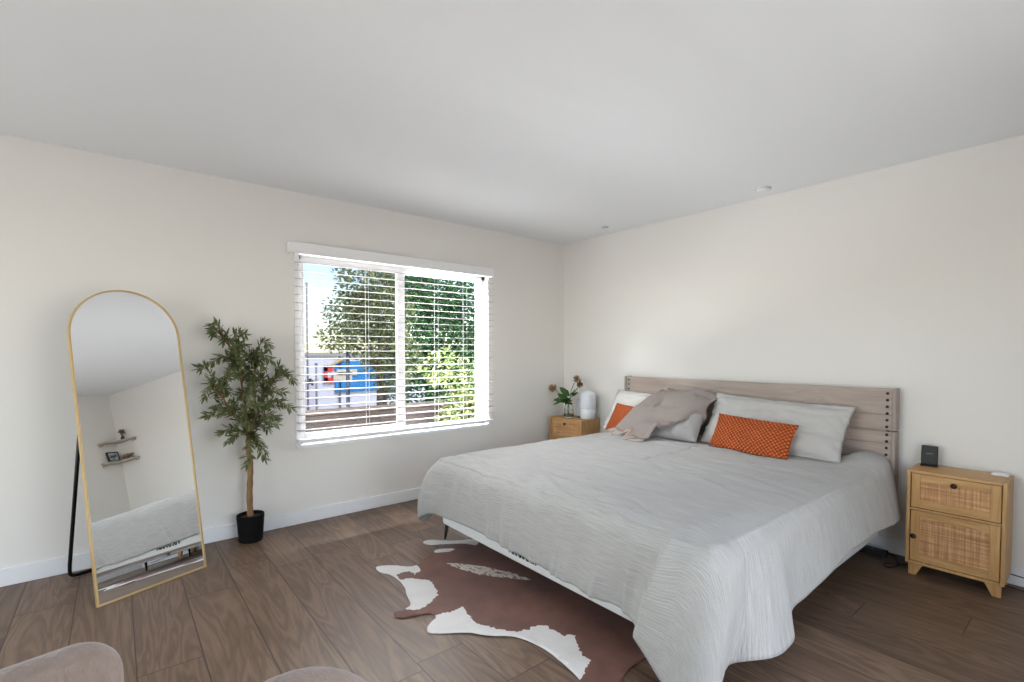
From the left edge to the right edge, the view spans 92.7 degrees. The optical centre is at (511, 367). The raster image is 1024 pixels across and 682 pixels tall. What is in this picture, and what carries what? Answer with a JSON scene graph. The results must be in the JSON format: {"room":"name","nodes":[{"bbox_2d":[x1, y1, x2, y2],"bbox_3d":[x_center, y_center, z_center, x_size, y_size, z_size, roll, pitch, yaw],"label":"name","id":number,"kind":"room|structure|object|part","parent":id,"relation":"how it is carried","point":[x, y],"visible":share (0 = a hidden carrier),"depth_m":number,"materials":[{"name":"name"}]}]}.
{"room":"bedroom","nodes":[
{"label":"bedroom","id":0,"kind":"room"},
{"bbox_2d":[0,134,563,568],"bbox_3d":[-1.885,-0.053,3.441,6.500,2.440,0.150,-1,2,-39],"label":"wall","id":1,"kind":"structure","parent":0,"point":[76,225],"depth_m":3.23,"materials":[{"name":"white paint"}]},
{"bbox_2d":[0,487,420,586],"bbox_3d":[-1.833,1.119,3.414,6.200,0.098,0.014,-1,2,-39],"label":"baseboard","id":2,"kind":"structure","parent":1,"relation":"attached to","point":[81,561],"depth_m":3.35,"materials":[{"name":"white paint"}]},
{"bbox_2d":[293,252,489,448],"bbox_3d":[-0.943,-0.151,4.180,1.769,1.470,0.138,-1,2,-39],"label":"window","id":3,"kind":"structure","parent":1,"relation":"in","point":[482,346],"depth_m":4.16,"materials":[{"name":"plastic"}]},
{"bbox_3d":[-1.266,-0.139,3.935,0.868,1.380,0.030,-1,2,-39],"label":"sash","id":4,"kind":"part","parent":3,"relation":"part of","materials":[{"name":"plastic"}]},
{"bbox_2d":[287,241,493,442],"bbox_3d":[-0.892,-0.190,4.086,1.824,1.450,0.075,-1,2,-39],"label":"window blind","id":5,"kind":"object","parent":3,"relation":"attached to","point":[296,247],"visible":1,"depth_m":3.96,"materials":[{"name":"white plastic"}]},
{"bbox_3d":[-1.151,-0.160,3.883,0.002,1.375,0.064,-1,2,-39],"label":"ladder cord","id":6,"kind":"part","parent":5,"relation":"part of","materials":[{"name":"white fabric"}]},
{"bbox_3d":[-0.877,0.524,4.127,1.777,0.020,0.056,-1,2,-39],"label":"rail","id":7,"kind":"part","parent":5,"relation":"part of","materials":[{"name":"white plastic"}]},
{"bbox_3d":[-0.663,-0.172,4.280,0.002,1.375,0.064,-1,2,-39],"label":"ladder cord","id":8,"kind":"part","parent":5,"relation":"part of","materials":[{"name":"white fabric"}]},
{"bbox_3d":[-0.645,-0.156,4.480,0.860,1.380,0.027,-1,2,-39],"label":"sash","id":9,"kind":"part","parent":3,"relation":"part of","materials":[{"name":"plastic"}]},
{"bbox_2d":[0,0,1023,244],"bbox_3d":[-0.513,-1.344,1.711,7.000,0.250,5.100,-1,2,-39],"label":"ceiling","id":10,"kind":"structure","parent":0,"point":[555,121],"depth_m":2.18,"materials":[{"name":"white paint"}]},
{"bbox_2d":[755,186,771,192],"bbox_3d":[1.786,-1.262,3.468,0.103,0.026,0.103,-1,2,-39],"label":"smoke detector","id":11,"kind":"object","parent":10,"relation":"attached to","point":[761,189],"visible":1,"depth_m":3.44,"materials":[{"name":"white plastic"}]},
{"bbox_2d":[0,499,1023,681],"bbox_3d":[-0.498,1.280,1.774,6.500,0.120,4.550,-1,2,-39],"label":"floor","id":12,"kind":"structure","parent":0,"point":[313,593],"depth_m":2.28,"materials":[{"name":"brown wood"}]},
{"bbox_2d":[0,642,123,681],"bbox_3d":[-0.572,0.829,0.431,0.439,0.867,0.480,1,2,36],"label":"upholstered chair","id":13,"kind":"object","parent":12,"relation":"on","point":[84,661],"visible":1,"depth_m":0.66,"materials":[{"name":"beige fabric"}]},
{"bbox_2d":[67,290,206,607],"bbox_3d":[-2.171,0.378,2.765,0.532,1.626,0.530,1,2,28],"label":"arched floor mirror","id":14,"kind":"object","parent":12,"relation":"on","point":[134,447],"visible":1,"depth_m":2.68,"materials":[{"name":"gold metal"}]},
{"bbox_2d":[190,316,297,543],"bbox_3d":[-1.744,0.419,3.241,0.639,1.508,0.318,-1,2,-39],"label":"tree","id":15,"kind":"object","parent":12,"relation":"on","point":[250,523],"visible":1,"depth_m":3.23,"materials":[{"name":"green plant"}]},
{"bbox_3d":[-1.772,1.083,3.310,0.170,0.178,0.170,-1,2,-39],"label":"pot","id":16,"kind":"part","parent":15,"relation":"part of","materials":[{"name":"black plastic"}]},
{"bbox_2d":[264,666,367,681],"bbox_3d":[-0.247,0.882,0.662,0.400,0.746,0.439,-2,3,-44],"label":"upholstered chair","id":17,"kind":"object","parent":12,"relation":"on","point":[308,674],"visible":1,"depth_m":0.82,"materials":[{"name":"beige fabric"}]},
{"bbox_2d":[376,539,644,681],"bbox_3d":[0.095,1.184,2.756,1.744,0.011,1.499,2,2,43],"label":"cowhide rug","id":18,"kind":"object","parent":12,"relation":"on","point":[469,586],"visible":0.66,"depth_m":2.42,"materials":[{"name":"brown fur"}]},
{"bbox_2d":[550,415,599,439],"bbox_3d":[0.634,0.816,5.023,0.286,0.603,0.445,-1,2,-39],"label":"nightstand","id":19,"kind":"object","parent":12,"relation":"on","point":[560,427],"visible":0.36,"depth_m":4.91,"materials":[{"name":"brown wood"}]},
{"bbox_3d":[0.545,0.706,4.948,0.012,0.044,0.325,-1,2,-39],"label":"rail","id":20,"kind":"part","parent":19,"relation":"part of","materials":[{"name":"brown wood"}]},
{"bbox_3d":[0.545,0.558,4.943,0.012,0.044,0.325,-1,2,-39],"label":"rail","id":21,"kind":"part","parent":19,"relation":"part of","materials":[{"name":"brown wood"}]},
{"bbox_3d":[0.548,0.632,4.947,0.004,0.108,0.329,-1,2,-39],"label":"cane panel","id":22,"kind":"part","parent":19,"relation":"part of","materials":[{"name":"beige wicker"}]},
{"bbox_2d":[564,403,573,417],"bbox_3d":[0.582,0.440,5.011,0.102,0.150,0.102,-1,2,-39],"label":"flower vase","id":23,"kind":"object","parent":19,"relation":"on","point":[568,409],"visible":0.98,"depth_m":4.97,"materials":[{"name":"clear glass"}]},
{"bbox_2d":[549,384,569,404],"bbox_3d":[0.486,0.334,5.090,0.112,0.320,0.339,-1,2,-28],"label":"dried flower","id":24,"kind":"object","parent":23,"relation":"in","point":[552,388],"visible":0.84,"depth_m":5.11,"materials":[{"name":"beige plant"}]},
{"bbox_2d":[560,375,580,403],"bbox_3d":[0.597,0.288,4.969,0.253,0.421,0.160,0,2,-10],"label":"dried flower","id":25,"kind":"object","parent":23,"relation":"in","point":[565,392],"visible":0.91,"depth_m":5.01,"materials":[{"name":"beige plant"}]},
{"bbox_3d":[0.542,0.249,5.022,0.107,0.094,0.034,0,2,-8],"label":"flower","id":26,"kind":"part","parent":25,"relation":"part of","materials":[{"name":"green plant"}]},
{"bbox_2d":[557,380,583,402],"bbox_3d":[0.586,0.313,4.963,0.275,0.372,0.138,1,2,18],"label":"dried flower","id":27,"kind":"object","parent":23,"relation":"in","point":[579,384],"visible":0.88,"depth_m":4.96,"materials":[{"name":"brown plant"}]},
{"bbox_3d":[0.528,0.306,5.023,0.125,0.072,0.047,0,2,8],"label":"flower","id":28,"kind":"part","parent":27,"relation":"part of","materials":[{"name":"green plant"}]},
{"bbox_2d":[577,398,579,417],"bbox_3d":[0.706,0.419,5.033,0.076,0.190,0.076,-1,2,-39],"label":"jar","id":29,"kind":"object","parent":19,"relation":"on","point":[578,400],"visible":0.44,"depth_m":5.00,"materials":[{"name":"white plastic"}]},
{"bbox_2d":[580,390,595,419],"bbox_3d":[0.762,0.375,4.907,0.158,0.286,0.158,0,2,-9],"label":"humidifier","id":30,"kind":"object","parent":19,"relation":"on","point":[587,398],"visible":1,"depth_m":4.84,"materials":[{"name":"white plastic"}]},
{"bbox_3d":[0.762,0.321,4.905,0.155,0.178,0.155,-1,2,-39],"label":"water tank","id":31,"kind":"part","parent":30,"relation":"part of","materials":[{"name":"white plastic"}]},
{"bbox_2d":[444,376,899,566],"bbox_3d":[0.958,0.650,3.190,2.087,1.051,2.054,-1,2,-39],"label":"bed","id":32,"kind":"object","parent":12,"relation":"on","point":[877,412],"visible":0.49,"depth_m":3.20,"materials":[{"name":"brown wood"}]},
{"bbox_3d":[-0.439,1.105,3.297,0.036,0.112,0.030,1,2,35],"label":"leg","id":33,"kind":"part","parent":32,"relation":"part of","materials":[{"name":"black metal"}]},
{"bbox_3d":[1.093,0.212,4.596,0.088,0.263,0.022,-1,2,-39],"label":"headboard post","id":34,"kind":"part","parent":32,"relation":"part of","materials":[{"name":"beige wood"}]},
{"bbox_2d":[443,517,877,621],"bbox_3d":[0.907,0.847,3.160,2.028,0.392,1.940,-1,2,-39],"label":"mattress","id":35,"kind":"object","parent":32,"relation":"on","point":[473,534],"visible":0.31,"depth_m":2.67,"materials":[{"name":"white fabric"}]},
{"bbox_2d":[417,431,901,681],"bbox_3d":[0.858,0.841,3.122,2.230,0.629,2.285,-1,2,-39],"label":"coverlet","id":36,"kind":"object","parent":35,"relation":"on","point":[710,552],"visible":0.97,"depth_m":2.25,"materials":[{"name":"white fabric"}]},
{"bbox_2d":[605,403,632,433],"bbox_3d":[1.003,0.449,4.144,0.180,0.248,0.483,-1,2,-32],"label":"lumbar cushion","id":37,"kind":"object","parent":36,"relation":"on","point":[620,411],"visible":0.38,"depth_m":4.21,"materials":[{"name":"orange fabric"}]},
{"bbox_2d":[602,389,651,428],"bbox_3d":[1.173,0.391,4.182,0.271,0.347,0.867,-1,2,-39],"label":"sham pillow","id":38,"kind":"object","parent":36,"relation":"on","point":[630,398],"visible":0.17,"depth_m":4.38,"materials":[{"name":"white fabric"}]},
{"bbox_2d":[606,388,716,441],"bbox_3d":[1.203,0.367,3.911,0.771,0.394,0.489,0,2,-7],"label":"throw blanket","id":39,"kind":"object","parent":36,"relation":"on","point":[663,408],"visible":1,"depth_m":3.86,"materials":[{"name":"beige fabric"}]},
{"bbox_2d":[650,406,707,442],"bbox_3d":[1.271,0.403,3.874,0.291,0.306,0.534,-2,2,-43],"label":"bed pillow","id":40,"kind":"object","parent":36,"relation":"on","point":[688,430],"visible":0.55,"depth_m":3.69,"materials":[{"name":"grey fabric"}]},
{"bbox_2d":[708,413,798,458],"bbox_3d":[1.622,0.459,3.317,0.182,0.232,0.558,-1,2,-39],"label":"lumbar cushion","id":41,"kind":"object","parent":36,"relation":"on","point":[747,435],"visible":1,"depth_m":3.25,"materials":[{"name":"orange fabric"}]},
{"bbox_2d":[698,392,856,462],"bbox_3d":[1.796,0.390,3.385,0.278,0.364,0.940,-1,2,-39],"label":"sham pillow","id":42,"kind":"object","parent":36,"relation":"on","point":[820,433],"visible":0.59,"depth_m":3.19,"materials":[{"name":"grey fabric"}]},
{"bbox_3d":[1.741,0.485,3.821,0.063,0.740,1.954,-1,2,-39],"label":"headboard","id":43,"kind":"part","parent":32,"relation":"part of","materials":[{"name":"beige wood"}]},
{"bbox_3d":[2.375,0.619,3.031,0.088,0.443,0.022,-1,2,-39],"label":"headboard post","id":44,"kind":"part","parent":32,"relation":"part of","materials":[{"name":"beige wood"}]},
{"bbox_3d":[2.375,0.262,3.019,0.088,0.263,0.022,-1,2,-39],"label":"headboard post","id":45,"kind":"part","parent":32,"relation":"part of","materials":[{"name":"beige wood"}]},
{"bbox_2d":[859,545,887,557],"bbox_3d":[2.260,1.160,3.123,0.065,0.035,0.230,-1,2,-39],"label":"power strip","id":46,"kind":"object","parent":12,"relation":"on","point":[868,549],"visible":0.55,"depth_m":3.06,"materials":[{"name":"black plastic"}]},
{"bbox_2d":[883,553,907,567],"bbox_3d":[2.303,1.175,2.966,0.259,0.014,0.168,-1,2,-39],"label":"power cable","id":47,"kind":"object","parent":12,"relation":"on","point":[899,564],"visible":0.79,"depth_m":2.92,"materials":[{"name":"black plastic"}]},
{"bbox_2d":[905,463,1013,597],"bbox_3d":[2.495,0.888,2.734,0.286,0.603,0.406,-1,2,-39],"label":"nightstand","id":48,"kind":"object","parent":12,"relation":"on","point":[959,521],"visible":0.95,"depth_m":2.64,"materials":[{"name":"brown wood"}]},
{"bbox_3d":[2.319,1.155,2.803,0.030,0.066,0.065,-1,2,-39],"label":"leg","id":49,"kind":"part","parent":48,"relation":"part of","materials":[{"name":"brown wood"}]},
{"bbox_2d":[920,445,938,467],"bbox_3d":[2.467,0.523,2.883,0.080,0.118,0.068,2,2,44],"label":"speaker","id":50,"kind":"object","parent":48,"relation":"on","point":[929,454],"visible":1,"depth_m":2.88},
{"bbox_3d":[2.407,1.085,2.668,0.012,0.044,0.286,-1,2,-39],"label":"rail","id":51,"kind":"part","parent":48,"relation":"part of","materials":[{"name":"brown wood"}]},
{"bbox_3d":[2.409,0.962,2.666,0.004,0.205,0.290,-1,2,-39],"label":"cane panel","id":52,"kind":"part","parent":48,"relation":"part of","materials":[{"name":"beige wicker"}]},
{"bbox_3d":[2.407,0.778,2.658,0.012,0.044,0.286,-1,2,-39],"label":"rail","id":53,"kind":"part","parent":48,"relation":"part of","materials":[{"name":"brown wood"}]},
{"bbox_3d":[2.407,0.840,2.660,0.012,0.044,0.286,-1,2,-39],"label":"rail","id":54,"kind":"part","parent":48,"relation":"part of","materials":[{"name":"brown wood"}]},
{"bbox_3d":[2.409,0.704,2.658,0.004,0.108,0.290,-1,2,-39],"label":"cane panel","id":55,"kind":"part","parent":48,"relation":"part of","materials":[{"name":"beige wicker"}]},
{"bbox_3d":[2.407,0.630,2.654,0.012,0.044,0.286,-1,2,-39],"label":"rail","id":56,"kind":"part","parent":48,"relation":"part of","materials":[{"name":"brown wood"}]},
{"bbox_3d":[2.519,1.162,2.557,0.030,0.066,0.065,-1,2,-39],"label":"leg","id":57,"kind":"part","parent":48,"relation":"part of","materials":[{"name":"brown wood"}]},
{"bbox_2d":[991,472,1009,476],"bbox_3d":[2.663,0.583,2.660,0.070,0.011,0.070,-1,2,-39],"label":"puck","id":58,"kind":"object","parent":48,"relation":"on","point":[992,473],"visible":1,"depth_m":2.65,"materials":[{"name":"white plastic"}]},
{"bbox_2d":[564,135,1023,568],"bbox_3d":[2.014,-0.060,3.678,0.150,2.440,4.400,-1,2,-39],"label":"wall","id":59,"kind":"structure","parent":0,"point":[909,277],"depth_m":3.23,"materials":[{"name":"white paint"}]},
{"bbox_2d":[867,534,1023,586],"bbox_3d":[1.907,1.110,3.715,0.014,0.098,4.236,-1,2,-39],"label":"baseboard","id":60,"kind":"structure","parent":59,"relation":"attached to","point":[893,545],"depth_m":3.07,"materials":[{"name":"white paint"}]},
{"label":"outside","id":61,"kind":"structure","parent":0,"visible":0},
{"bbox_3d":[-15.733,1.527,37.354,75.000,0.050,69.850,-1,2,-39],"label":"ground","id":62,"kind":"structure","parent":61,"visible":0},
{"bbox_2d":[305,282,308,409],"bbox_3d":[-6.356,-0.217,15.174,0.098,4.830,0.098,-1,2,-39],"label":"pole","id":63,"kind":"object","parent":62,"relation":"on","point":[306,283],"visible":0.87,"depth_m":15.13,"materials":[{"name":"metal"}]},
{"bbox_2d":[305,379,318,409],"bbox_3d":[-7.765,1.299,16.139,2.630,1.740,0.280,-1,2,-39],"label":"wall","id":64,"kind":"structure","parent":62,"relation":"on","point":[311,393],"depth_m":16.72,"materials":[{"name":"white paint"}]},
{"bbox_2d":[314,363,317,409],"bbox_3d":[-5.374,1.063,13.434,0.098,2.380,0.098,-1,2,-39],"label":"pole","id":65,"kind":"object","parent":62,"relation":"on","point":[315,364],"visible":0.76,"depth_m":13.40,"materials":[{"name":"metal"}]},
{"bbox_2d":[346,345,349,406],"bbox_3d":[-3.333,0.923,9.933,0.118,2.880,0.118,-1,2,-39],"label":"pole","id":66,"kind":"object","parent":62,"relation":"on","point":[347,352],"visible":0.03,"depth_m":9.88,"materials":[{"name":"metal"}]},
{"bbox_2d":[312,267,422,404],"bbox_3d":[-2.817,0.038,9.673,1.428,4.669,2.250,2,2,43],"label":"shade tree","id":67,"kind":"object","parent":62,"relation":"on","point":[355,319],"visible":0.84,"depth_m":9.52,"materials":[{"name":"green plant"}]},
{"bbox_2d":[305,399,474,432],"bbox_3d":[-0.595,1.473,8.405,14.000,1.878,0.180,-1,2,-39],"label":"wall","id":68,"kind":"structure","parent":62,"relation":"on","point":[316,417],"depth_m":7.13,"materials":[{"name":"stone"}]},
{"bbox_2d":[305,353,474,408],"bbox_3d":[-5.044,0.583,24.601,12.650,2.640,7.270,-1,2,-39],"label":"building","id":69,"kind":"structure","parent":62,"relation":"on","point":[354,365],"depth_m":18.78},
{"bbox_3d":[-5.769,0.343,19.498,2.600,1.200,0.060,-1,2,-39],"label":"sign panel","id":70,"kind":"part","parent":69,"relation":"part of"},
{"bbox_2d":[377,272,474,403],"bbox_3d":[-1.767,-0.388,12.443,3.821,5.344,1.816,-1,2,-39],"label":"tree","id":71,"kind":"object","parent":62,"relation":"on","point":[464,349],"visible":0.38,"depth_m":11.96,"materials":[{"name":"green plant"}]},
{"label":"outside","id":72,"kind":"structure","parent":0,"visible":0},
{"bbox_3d":[-0.425,1.918,6.623,24.000,1.100,2.850,-1,2,-39],"label":"terrace","id":73,"kind":"object","parent":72,"visible":0},
{"bbox_2d":[417,343,474,421],"bbox_3d":[-0.718,0.482,7.499,1.604,1.728,0.689,-1,2,-39],"label":"bush","id":74,"kind":"object","parent":73,"relation":"on","point":[465,379],"visible":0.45,"depth_m":7.34,"materials":[{"name":"green plant"}]}
]}

